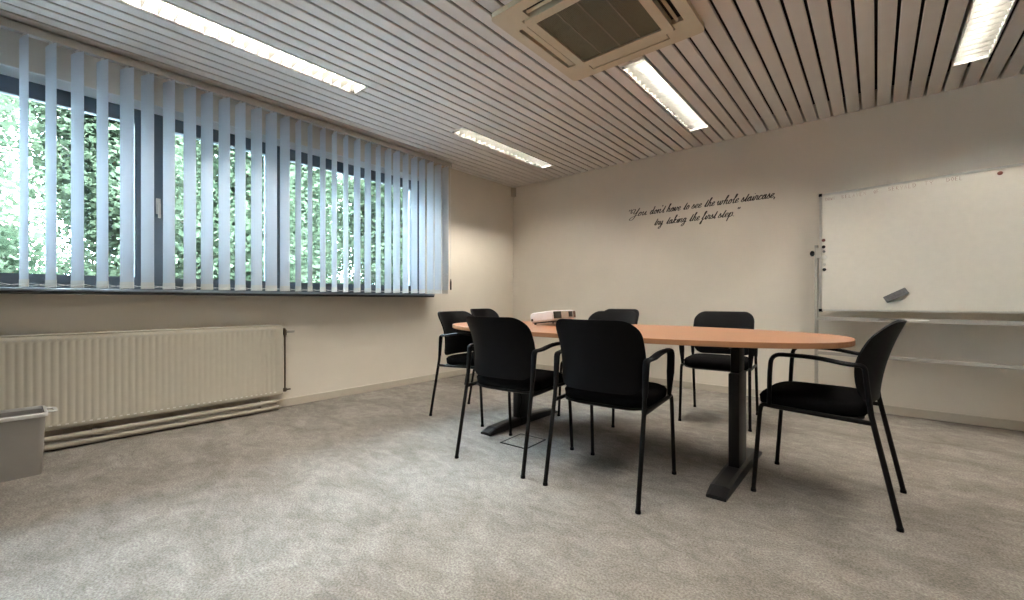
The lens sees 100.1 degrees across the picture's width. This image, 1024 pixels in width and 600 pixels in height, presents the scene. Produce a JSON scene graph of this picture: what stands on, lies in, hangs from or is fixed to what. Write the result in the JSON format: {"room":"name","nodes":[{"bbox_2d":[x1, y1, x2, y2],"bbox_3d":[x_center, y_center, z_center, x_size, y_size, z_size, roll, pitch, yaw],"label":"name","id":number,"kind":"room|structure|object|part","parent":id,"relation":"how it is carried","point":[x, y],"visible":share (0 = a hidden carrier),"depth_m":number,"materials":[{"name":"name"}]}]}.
{"room":"meeting room","nodes":[
{"label":"meeting room","id":0,"kind":"room"},
{"bbox_2d":[0,28,512,436],"bbox_3d":[-2.054,-0.440,4.046,0.250,2.780,6.110,0,0,40],"label":"wall","id":1,"kind":"structure","parent":0,"point":[336,343],"depth_m":4.14,"materials":[{"name":"paint"}]},
{"bbox_2d":[0,74,147,289],"bbox_3d":[-3.361,-0.765,2.640,0.059,1.370,1.715,0,0,40],"label":"window","id":2,"kind":"structure","parent":1,"relation":"in","point":[9,85],"depth_m":3.04,"materials":[{"name":"paint"}]},
{"bbox_2d":[0,325,294,430],"bbox_3d":[-2.835,0.512,2.847,0.110,0.606,2.674,0,0,40],"label":"radiator","id":3,"kind":"object","parent":1,"relation":"attached to","point":[89,377],"visible":0.98,"depth_m":3.00,"materials":[{"name":"metal"}]},
{"bbox_2d":[43,400,278,451],"bbox_3d":[-2.955,0.897,2.693,0.098,0.087,2.780,0,0,40],"label":"pipes","id":4,"kind":"object","parent":1,"relation":"attached to","point":[260,404],"visible":0.69,"depth_m":3.07,"materials":[{"name":"metal"}]},
{"bbox_2d":[148,114,276,291],"bbox_3d":[-2.478,-0.765,3.622,0.134,1.370,0.925,0,0,40],"label":"window","id":5,"kind":"structure","parent":1,"relation":"in","point":[158,119],"depth_m":3.33,"materials":[{"name":"paint"}]},
{"bbox_3d":[-2.710,-0.712,3.290,0.057,0.155,0.028,0,0,40],"label":"handle","id":6,"kind":"part","parent":5,"relation":"part of","materials":[{"name":"silver metal"}]},
{"bbox_2d":[0,63,424,293],"bbox_3d":[-2.467,-0.765,3.525,0.205,1.370,4.220,0,0,40],"label":"trim","id":7,"kind":"structure","parent":1,"relation":"attached to","point":[8,70],"depth_m":3.30,"materials":[{"name":"paint"}]},
{"bbox_2d":[0,287,434,296],"bbox_3d":[-2.426,-0.062,3.477,0.350,0.036,4.300,0,0,40],"label":"window sill","id":8,"kind":"structure","parent":1,"relation":"attached to","point":[3,290],"depth_m":3.18,"materials":[{"name":"stone"}]},
{"bbox_2d":[44,369,475,444],"bbox_3d":[-1.958,0.915,3.956,0.014,0.070,6.096,0,0,40],"label":"baseboard","id":9,"kind":"structure","parent":1,"relation":"attached to","point":[373,387],"depth_m":4.21,"materials":[{"name":"paint"}]},
{"bbox_2d":[277,146,414,293],"bbox_3d":[-1.696,-0.765,4.601,0.059,1.370,1.580,0,0,40],"label":"window","id":10,"kind":"structure","parent":1,"relation":"in","point":[304,156],"depth_m":4.36,"materials":[{"name":"paint"}]},
{"bbox_2d":[0,373,1023,599],"bbox_3d":[0.503,1.000,1.875,7.060,0.100,6.310,0,0,40],"label":"floor","id":11,"kind":"structure","parent":0,"point":[366,495],"depth_m":1.92,"materials":[{"name":"carpet"}]},
{"bbox_2d":[0,405,57,482],"bbox_3d":[-2.787,0.780,2.280,0.268,0.338,0.510,0,0,40],"label":"waste bin","id":12,"kind":"object","parent":11,"relation":"on","point":[22,430],"visible":1,"depth_m":2.30,"materials":[{"name":"grey plastic"}]},
{"bbox_3d":[-2.637,0.621,2.456,0.140,0.016,0.046,0,0,40],"label":"handle","id":13,"kind":"part","parent":12,"relation":"part of","materials":[{"name":"plastic"}]},
{"bbox_2d":[429,311,483,426],"bbox_3d":[-0.314,0.520,3.605,0.576,0.860,0.545,0,0,34],"label":"chair","id":14,"kind":"object","parent":11,"relation":"on","point":[456,341],"visible":0.59,"depth_m":3.59,"materials":[{"name":"black fabric"}]},
{"bbox_3d":[-0.628,0.644,3.524,0.130,0.591,0.022,0,0,32],"label":"leg","id":15,"kind":"part","parent":14,"relation":"part of","materials":[{"name":"black metal"}]},
{"bbox_3d":[-0.482,0.270,3.719,0.170,0.360,0.465,0,0,34],"label":"backrest","id":16,"kind":"part","parent":14,"relation":"part of","materials":[{"name":"black fabric"}]},
{"bbox_3d":[-0.418,0.526,3.385,0.441,0.052,0.023,0,0,34],"label":"seat rail","id":17,"kind":"part","parent":14,"relation":"part of","materials":[{"name":"black metal"}]},
{"bbox_3d":[-0.438,0.376,3.389,0.400,0.259,0.048,0,0,34],"label":"armrest","id":18,"kind":"part","parent":14,"relation":"part of","materials":[{"name":"black plastic"}]},
{"bbox_3d":[-0.269,0.481,3.574,0.436,0.083,0.468,0,0,34],"label":"seat","id":19,"kind":"part","parent":14,"relation":"part of","materials":[{"name":"black fabric"}]},
{"bbox_3d":[-0.356,0.644,3.926,0.130,0.591,0.022,0,0,37],"label":"leg","id":20,"kind":"part","parent":14,"relation":"part of","materials":[{"name":"black metal"}]},
{"bbox_3d":[-0.234,0.744,3.258,0.047,0.389,0.021,0,0,44],"label":"leg","id":21,"kind":"part","parent":14,"relation":"part of","materials":[{"name":"black metal"}]},
{"bbox_2d":[464,308,498,384],"bbox_3d":[-0.168,0.520,4.904,0.576,0.860,0.545,0,0,37],"label":"chair","id":22,"kind":"object","parent":11,"relation":"on","point":[486,312],"visible":0.15,"depth_m":5.10,"materials":[{"name":"black plastic"}]},
{"bbox_3d":[-0.330,0.270,5.026,0.170,0.360,0.465,0,0,37],"label":"backrest","id":23,"kind":"part","parent":22,"relation":"part of","materials":[{"name":"black plastic"}]},
{"bbox_2d":[455,316,573,478],"bbox_3d":[0.023,0.520,2.664,0.545,0.860,0.576,0,0,37],"label":"chair","id":24,"kind":"object","parent":11,"relation":"on","point":[505,351],"visible":0.91,"depth_m":2.47,"materials":[{"name":"black fabric"}]},
{"bbox_3d":[-0.300,0.644,2.636,0.022,0.591,0.130,0,0,39],"label":"leg","id":25,"kind":"part","parent":24,"relation":"part of","materials":[{"name":"black metal"}]},
{"bbox_3d":[-0.166,0.376,2.827,0.048,0.259,0.400,0,0,37],"label":"armrest","id":26,"kind":"part","parent":24,"relation":"part of","materials":[{"name":"black plastic"}]},
{"bbox_3d":[-0.147,0.526,2.837,0.023,0.052,0.441,0,0,37],"label":"seat rail","id":27,"kind":"part","parent":24,"relation":"part of","materials":[{"name":"black metal"}]},
{"bbox_3d":[-0.098,0.270,2.501,0.465,0.360,0.170,0,0,37],"label":"backrest","id":28,"kind":"part","parent":24,"relation":"part of","materials":[{"name":"black plastic"}]},
{"bbox_3d":[-0.016,0.744,3.018,0.021,0.389,0.047,0,0,26],"label":"leg","id":29,"kind":"part","parent":24,"relation":"part of","materials":[{"name":"black metal"}]},
{"bbox_3d":[0.055,0.481,2.708,0.468,0.083,0.436,0,0,37],"label":"seat","id":30,"kind":"part","parent":24,"relation":"part of","materials":[{"name":"black fabric"}]},
{"bbox_3d":[0.089,0.644,2.347,0.022,0.591,0.130,0,0,34],"label":"leg","id":31,"kind":"part","parent":24,"relation":"part of","materials":[{"name":"black metal"}]},
{"bbox_3d":[0.233,0.376,2.530,0.048,0.259,0.400,0,0,37],"label":"armrest","id":32,"kind":"part","parent":24,"relation":"part of","materials":[{"name":"black plastic"}]},
{"bbox_3d":[0.238,0.526,2.551,0.023,0.052,0.441,0,0,37],"label":"seat rail","id":33,"kind":"part","parent":24,"relation":"part of","materials":[{"name":"black metal"}]},
{"bbox_3d":[0.373,0.744,2.729,0.047,0.389,0.021,0,0,-43],"label":"leg","id":34,"kind":"part","parent":24,"relation":"part of","materials":[{"name":"black metal"}]},
{"bbox_2d":[500,434,545,448],"bbox_3d":[0.077,0.948,2.902,0.216,0.004,0.236,0,0,37],"label":"floor outlet","id":35,"kind":"object","parent":11,"relation":"on","point":[518,440],"visible":0.8,"depth_m":2.89,"materials":[{"name":"carpet"}]},
{"bbox_2d":[557,311,641,427],"bbox_3d":[0.751,0.520,3.596,0.545,0.860,0.576,0,0,40],"label":"chair","id":36,"kind":"object","parent":11,"relation":"on","point":[630,317],"visible":0.17,"depth_m":3.74,"materials":[{"name":"black plastic"}]},
{"bbox_3d":[0.397,0.744,3.554,0.047,0.389,0.021,0,0,-39],"label":"leg","id":37,"kind":"part","parent":36,"relation":"part of","materials":[{"name":"black metal"}]},
{"bbox_3d":[0.882,0.270,3.751,0.465,0.360,0.170,0,0,40],"label":"backrest","id":38,"kind":"part","parent":36,"relation":"part of","materials":[{"name":"black plastic"}]},
{"bbox_3d":[0.767,0.744,3.240,0.021,0.389,0.047,0,0,30],"label":"leg","id":39,"kind":"part","parent":36,"relation":"part of","materials":[{"name":"black metal"}]},
{"bbox_2d":[543,319,676,514],"bbox_3d":[0.530,0.520,2.281,0.545,0.860,0.576,0,0,37],"label":"chair","id":40,"kind":"object","parent":11,"relation":"on","point":[605,363],"visible":1,"depth_m":2.10,"materials":[{"name":"black plastic"}]},
{"bbox_3d":[0.206,0.644,2.255,0.022,0.591,0.130,0,0,39],"label":"leg","id":41,"kind":"part","parent":40,"relation":"part of","materials":[{"name":"black metal"}]},
{"bbox_3d":[0.341,0.376,2.445,0.048,0.259,0.400,0,0,37],"label":"armrest","id":42,"kind":"part","parent":40,"relation":"part of","materials":[{"name":"black plastic"}]},
{"bbox_3d":[0.360,0.526,2.455,0.023,0.052,0.441,0,0,37],"label":"seat rail","id":43,"kind":"part","parent":40,"relation":"part of","materials":[{"name":"black metal"}]},
{"bbox_3d":[0.492,0.744,2.635,0.021,0.389,0.047,0,0,27],"label":"leg","id":44,"kind":"part","parent":40,"relation":"part of","materials":[{"name":"black metal"}]},
{"bbox_3d":[0.408,0.270,2.119,0.465,0.360,0.170,0,0,37],"label":"backrest","id":45,"kind":"part","parent":40,"relation":"part of","materials":[{"name":"black plastic"}]},
{"bbox_3d":[0.562,0.481,2.325,0.468,0.083,0.436,0,0,37],"label":"seat","id":46,"kind":"part","parent":40,"relation":"part of","materials":[{"name":"black fabric"}]},
{"bbox_3d":[0.595,0.644,1.964,0.022,0.591,0.130,0,0,34],"label":"leg","id":47,"kind":"part","parent":40,"relation":"part of","materials":[{"name":"black metal"}]},
{"bbox_3d":[0.739,0.376,2.147,0.048,0.259,0.400,0,0,37],"label":"armrest","id":48,"kind":"part","parent":40,"relation":"part of","materials":[{"name":"black plastic"}]},
{"bbox_3d":[0.744,0.526,2.167,0.023,0.052,0.441,0,0,37],"label":"seat rail","id":49,"kind":"part","parent":40,"relation":"part of","materials":[{"name":"black metal"}]},
{"bbox_3d":[0.880,0.744,2.345,0.047,0.389,0.021,0,0,-43],"label":"leg","id":50,"kind":"part","parent":40,"relation":"part of","materials":[{"name":"black metal"}]},
{"bbox_2d":[605,309,638,323],"bbox_3d":[1.080,0.520,4.648,0.545,0.860,0.576,0,0,40],"label":"chair","id":51,"kind":"object","parent":11,"relation":"on","point":[636,311],"visible":0.09,"depth_m":4.80,"materials":[{"name":"black fabric"}]},
{"bbox_2d":[452,321,854,501],"bbox_3d":[0.640,0.567,2.906,2.636,0.763,1.200,0,0,40],"label":"conference table","id":52,"kind":"object","parent":11,"relation":"on","point":[740,457],"visible":0.62,"depth_m":2.30,"materials":[{"name":"brown wood"}]},
{"bbox_2d":[530,310,575,324],"bbox_3d":[0.324,0.127,3.377,0.242,0.114,0.316,0,0,40],"label":"projector","id":53,"kind":"object","parent":52,"relation":"on","point":[552,316],"visible":0.93,"depth_m":3.27,"materials":[{"name":"white plastic"}]},
{"bbox_3d":[0.326,0.162,3.377,0.198,0.032,0.286,0,0,40],"label":"plate","id":54,"kind":"part","parent":53,"relation":"part of","materials":[{"name":"white plastic"}]},
{"bbox_2d":[553,311,561,318],"bbox_3d":[0.343,0.104,3.231,0.016,0.054,0.091,0,0,40],"label":"air vent","id":55,"kind":"object","parent":53,"relation":"attached to","point":[556,314],"depth_m":3.22,"materials":[{"name":"black plastic"}]},
{"bbox_3d":[0.435,0.105,3.340,0.016,0.056,0.195,0,0,40],"label":"panel","id":56,"kind":"part","parent":53,"relation":"part of","materials":[{"name":"white plastic"}]},
{"bbox_2d":[678,311,758,431],"bbox_3d":[1.689,0.520,3.488,0.545,0.860,0.576,0,0,35],"label":"chair","id":57,"kind":"object","parent":11,"relation":"on","point":[718,361],"visible":0.59,"depth_m":3.51,"materials":[{"name":"black fabric"}]},
{"bbox_3d":[1.341,0.744,3.412,0.047,0.389,0.021,0,0,-45],"label":"leg","id":58,"kind":"part","parent":57,"relation":"part of","materials":[{"name":"black metal"}]},
{"bbox_3d":[1.475,0.376,3.615,0.048,0.259,0.400,0,0,35],"label":"armrest","id":59,"kind":"part","parent":57,"relation":"part of","materials":[{"name":"black plastic"}]},
{"bbox_3d":[1.612,0.644,3.803,0.022,0.591,0.130,0,0,32],"label":"leg","id":60,"kind":"part","parent":57,"relation":"part of","materials":[{"name":"black metal"}]},
{"bbox_3d":[1.658,0.481,3.444,0.468,0.083,0.436,0,0,35],"label":"seat","id":61,"kind":"part","parent":57,"relation":"part of","materials":[{"name":"black fabric"}]},
{"bbox_3d":[1.805,0.270,3.655,0.465,0.360,0.170,0,0,35],"label":"backrest","id":62,"kind":"part","parent":57,"relation":"part of","materials":[{"name":"black plastic"}]},
{"bbox_3d":[1.740,0.744,3.136,0.021,0.389,0.047,0,0,24],"label":"leg","id":63,"kind":"part","parent":57,"relation":"part of","materials":[{"name":"black metal"}]},
{"bbox_3d":[1.865,0.526,3.321,0.023,0.052,0.441,0,0,35],"label":"seat rail","id":64,"kind":"part","parent":57,"relation":"part of","materials":[{"name":"black metal"}]},
{"bbox_3d":[1.883,0.376,3.332,0.048,0.259,0.400,0,0,35],"label":"armrest","id":65,"kind":"part","parent":57,"relation":"part of","materials":[{"name":"black plastic"}]},
{"bbox_3d":[2.011,0.644,3.527,0.022,0.591,0.130,0,0,37],"label":"leg","id":66,"kind":"part","parent":57,"relation":"part of","materials":[{"name":"black metal"}]},
{"bbox_2d":[750,320,906,532],"bbox_3d":[1.575,0.520,2.132,0.576,0.860,0.545,0,0,44],"label":"chair","id":67,"kind":"object","parent":11,"relation":"on","point":[842,403],"visible":0.99,"depth_m":1.96,"materials":[{"name":"black plastic"}]},
{"bbox_3d":[1.219,0.744,2.136,0.047,0.389,0.021,0,0,33],"label":"leg","id":68,"kind":"part","parent":67,"relation":"part of","materials":[{"name":"black metal"}]},
{"bbox_3d":[1.553,0.744,2.488,0.021,0.389,0.047,0,0,-36],"label":"leg","id":69,"kind":"part","parent":67,"relation":"part of","materials":[{"name":"black metal"}]},
{"bbox_3d":[1.383,0.526,1.984,0.441,0.052,0.023,0,0,44],"label":"seat rail","id":70,"kind":"part","parent":67,"relation":"part of","materials":[{"name":"black metal"}]},
{"bbox_3d":[1.536,0.481,2.170,0.436,0.083,0.468,0,0,43],"label":"seat","id":71,"kind":"part","parent":67,"relation":"part of","materials":[{"name":"black fabric"}]},
{"bbox_3d":[1.391,0.376,1.964,0.400,0.259,0.048,0,0,43],"label":"armrest","id":72,"kind":"part","parent":67,"relation":"part of","materials":[{"name":"black plastic"}]},
{"bbox_3d":[1.733,0.376,2.325,0.400,0.259,0.048,0,0,43],"label":"armrest","id":73,"kind":"part","parent":67,"relation":"part of","materials":[{"name":"black plastic"}]},
{"bbox_3d":[1.722,0.270,1.993,0.170,0.360,0.465,0,0,43],"label":"backrest","id":74,"kind":"part","parent":67,"relation":"part of","materials":[{"name":"black plastic"}]},
{"bbox_3d":[1.564,0.644,1.808,0.022,0.591,0.130,0,0,-44],"label":"leg","id":75,"kind":"part","parent":67,"relation":"part of","materials":[{"name":"black metal"}]},
{"bbox_3d":[1.898,0.644,2.160,0.130,0.591,0.022,0,0,41],"label":"leg","id":76,"kind":"part","parent":67,"relation":"part of","materials":[{"name":"black metal"}]},
{"bbox_2d":[810,163,1023,382],"bbox_3d":[3.326,0.003,2.991,0.322,1.894,2.152,0,0,-41],"label":"whiteboard","id":77,"kind":"object","parent":11,"relation":"on","point":[955,242],"visible":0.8,"depth_m":3.27,"materials":[{"name":"ceramic"}]},
{"bbox_3d":[2.714,0.193,3.821,0.030,1.375,0.024,0,0,-41],"label":"post","id":78,"kind":"part","parent":77,"relation":"part of","materials":[{"name":"silver metal"}]},
{"bbox_2d":[883,288,908,302],"bbox_3d":[3.040,-0.046,3.395,0.024,0.118,0.154,0,0,-41],"label":"eraser","id":79,"kind":"object","parent":77,"relation":"attached to","point":[903,291],"visible":1,"depth_m":3.38,"materials":[{"name":"grey fabric"}]},
{"bbox_2d":[815,317,1023,325],"bbox_3d":[3.362,0.153,3.022,0.074,0.030,2.040,0,0,-41],"label":"tray","id":80,"kind":"object","parent":77,"relation":"on","point":[937,321],"depth_m":3.22,"materials":[{"name":"silver metal"}]},
{"bbox_3d":[3.378,-0.425,3.037,0.024,1.026,2.000,0,0,-41],"label":"frame","id":81,"kind":"part","parent":77,"relation":"part of","materials":[{"name":"metal"}]},
{"bbox_2d":[0,0,1023,187],"bbox_3d":[0.484,-1.770,1.891,6.910,0.220,6.110,0,0,40],"label":"ceiling","id":82,"kind":"structure","parent":0,"point":[430,69],"depth_m":3.04,"materials":[{"name":"paint"}]},
{"bbox_2d":[0,17,451,293],"bbox_3d":[-2.202,-0.872,3.401,0.130,1.574,4.535,0,0,40],"label":"vertical blind","id":83,"kind":"object","parent":82,"relation":"hanging from","point":[77,59],"visible":1,"depth_m":3.33,"materials":[{"name":"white fabric"}]},
{"bbox_3d":[-2.187,-0.099,3.419,0.130,0.015,4.334,0,0,40],"label":"chain","id":84,"kind":"part","parent":83,"relation":"part of","materials":[{"name":"white plastic"}]},
{"bbox_3d":[-0.727,-0.930,5.073,0.010,1.340,0.025,0,0,-14],"label":"control chain","id":85,"kind":"part","parent":83,"relation":"part of","materials":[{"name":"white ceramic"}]},
{"bbox_2d":[118,0,366,93],"bbox_3d":[-1.680,-1.719,2.811,0.184,0.118,1.504,0,0,40],"label":"ceiling light","id":86,"kind":"object","parent":82,"relation":"attached to","point":[164,9],"visible":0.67,"depth_m":2.78,"materials":[{"name":"white plastic"}]},
{"bbox_2d":[451,126,552,167],"bbox_3d":[-0.049,-1.719,4.732,0.184,0.118,1.504,0,0,40],"label":"ceiling light","id":87,"kind":"object","parent":82,"relation":"attached to","point":[467,133],"visible":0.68,"depth_m":4.66,"materials":[{"name":"white plastic"}]},
{"bbox_2d":[492,0,703,80],"bbox_3d":[0.519,-1.690,2.535,0.924,0.140,0.924,0,0,40],"label":"air conditioner","id":88,"kind":"object","parent":82,"relation":"attached to","point":[582,39],"visible":1,"depth_m":2.56,"materials":[{"name":"beige plastic"}]},
{"bbox_3d":[0.519,-1.639,2.535,0.650,0.039,0.650,0,0,40],"label":"grille frame","id":89,"kind":"part","parent":88,"relation":"part of","materials":[{"name":"beige plastic"}]},
{"bbox_2d":[538,0,659,59],"bbox_3d":[0.519,-1.633,2.535,0.536,0.014,0.536,0,0,40],"label":"grille","id":90,"kind":"object","parent":88,"relation":"attached to","point":[585,29],"depth_m":2.54,"materials":[{"name":"grey plastic"}]},
{"bbox_3d":[0.519,-1.710,2.535,0.800,0.100,0.800,0,0,40],"label":"casing","id":91,"kind":"part","parent":88,"relation":"part of","materials":[{"name":"beige plastic"}]},
{"bbox_2d":[620,55,709,130],"bbox_3d":[1.323,-1.719,3.567,0.184,0.118,1.504,0,0,40],"label":"ceiling light","id":92,"kind":"object","parent":82,"relation":"attached to","point":[643,71],"visible":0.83,"depth_m":3.45,"materials":[{"name":"white plastic"}]},
{"bbox_2d":[952,0,1016,65],"bbox_3d":[2.695,-1.719,2.402,0.184,0.118,1.504,0,0,40],"label":"ceiling light","id":93,"kind":"object","parent":82,"relation":"attached to","point":[984,21],"visible":0.98,"depth_m":2.64,"materials":[{"name":"white plastic"}]},
{"bbox_2d":[513,56,1023,420],"bbox_3d":[2.500,-0.440,4.266,6.910,2.780,0.120,0,0,40],"label":"wall","id":94,"kind":"structure","parent":0,"point":[576,246],"depth_m":4.16,"materials":[{"name":"paint"}]},
{"bbox_2d":[511,188,515,196],"bbox_3d":[0.024,-1.580,6.229,0.068,0.120,0.040,0,0,-5],"label":"detector","id":95,"kind":"object","parent":94,"relation":"attached to","point":[513,190],"visible":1,"depth_m":6.21,"materials":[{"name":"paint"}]},
{"bbox_2d":[629,193,774,228],"bbox_3d":[1.972,-0.958,4.635,1.506,0.271,0.001,0,0,40],"label":"wall lettering","id":96,"kind":"object","parent":94,"relation":"attached to","point":[772,194],"depth_m":4.59,"materials":[{"name":"paint"}]},
{"bbox_2d":[536,364,1023,430],"bbox_3d":[2.552,0.915,4.134,6.660,0.070,0.014,0,0,40],"label":"baseboard","id":97,"kind":"structure","parent":94,"relation":"attached to","point":[903,411],"depth_m":3.47,"materials":[{"name":"paint"}]},
{"label":"outside","id":98,"kind":"structure","parent":0,"visible":0},
{"bbox_3d":[-13.687,1.800,18.180,35.600,0.100,70.000,0,0,40],"label":"ground","id":99,"kind":"structure","parent":98,"visible":0},
{"bbox_2d":[0,95,44,273],"bbox_3d":[-12.950,-2.629,9.421,3.621,8.766,3.800,0,0,40],"label":"leafy tree","id":100,"kind":"object","parent":99,"relation":"on","point":[4,166],"visible":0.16,"depth_m":9.81,"materials":[{"name":"green plant"}]},
{"bbox_2d":[0,93,69,274],"bbox_3d":[-7.182,-1.464,4.781,3.080,6.438,3.292,0,0,-43],"label":"leafy tree","id":101,"kind":"object","parent":99,"relation":"on","point":[7,249],"visible":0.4,"depth_m":5.49,"materials":[{"name":"green plant"}]},
{"bbox_2d":[0,95,200,276],"bbox_3d":[-8.776,-2.043,9.183,3.455,7.595,3.167,0,0,40],"label":"leafy tree","id":102,"kind":"object","parent":99,"relation":"on","point":[64,120],"visible":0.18,"depth_m":8.40,"materials":[{"name":"green plant"}]},
{"bbox_2d":[175,137,217,269],"bbox_3d":[-10.070,-2.585,12.729,3.638,8.678,3.599,0,0,40],"label":"leafy tree","id":103,"kind":"object","parent":99,"relation":"on","point":[178,142],"visible":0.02,"depth_m":12.19,"materials":[{"name":"green plant"}]},
{"bbox_2d":[96,124,328,282],"bbox_3d":[-5.117,-1.387,7.692,3.577,6.284,3.410,0,0,40],"label":"leafy tree","id":104,"kind":"object","parent":99,"relation":"on","point":[179,180],"visible":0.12,"depth_m":7.06,"materials":[{"name":"green plant"}]},
{"bbox_2d":[248,162,342,283],"bbox_3d":[-6.277,-2.107,11.676,3.577,7.722,3.679,0,0,40],"label":"leafy tree","id":105,"kind":"object","parent":99,"relation":"on","point":[315,189],"visible":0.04,"depth_m":11.59,"materials":[{"name":"green plant"}]},
{"bbox_2d":[302,171,360,282],"bbox_3d":[-7.446,-2.481,15.632,3.642,8.468,3.930,0,0,44],"label":"leafy tree","id":106,"kind":"object","parent":99,"relation":"on","point":[328,178],"visible":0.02,"depth_m":15.55,"materials":[{"name":"green plant"}]},
{"bbox_2d":[305,171,402,285],"bbox_3d":[-2.996,-1.584,10.374,3.498,6.678,3.013,0,0,-41],"label":"leafy tree","id":107,"kind":"object","parent":99,"relation":"on","point":[340,179],"visible":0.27,"depth_m":9.60,"materials":[{"name":"green plant"}]}
]}

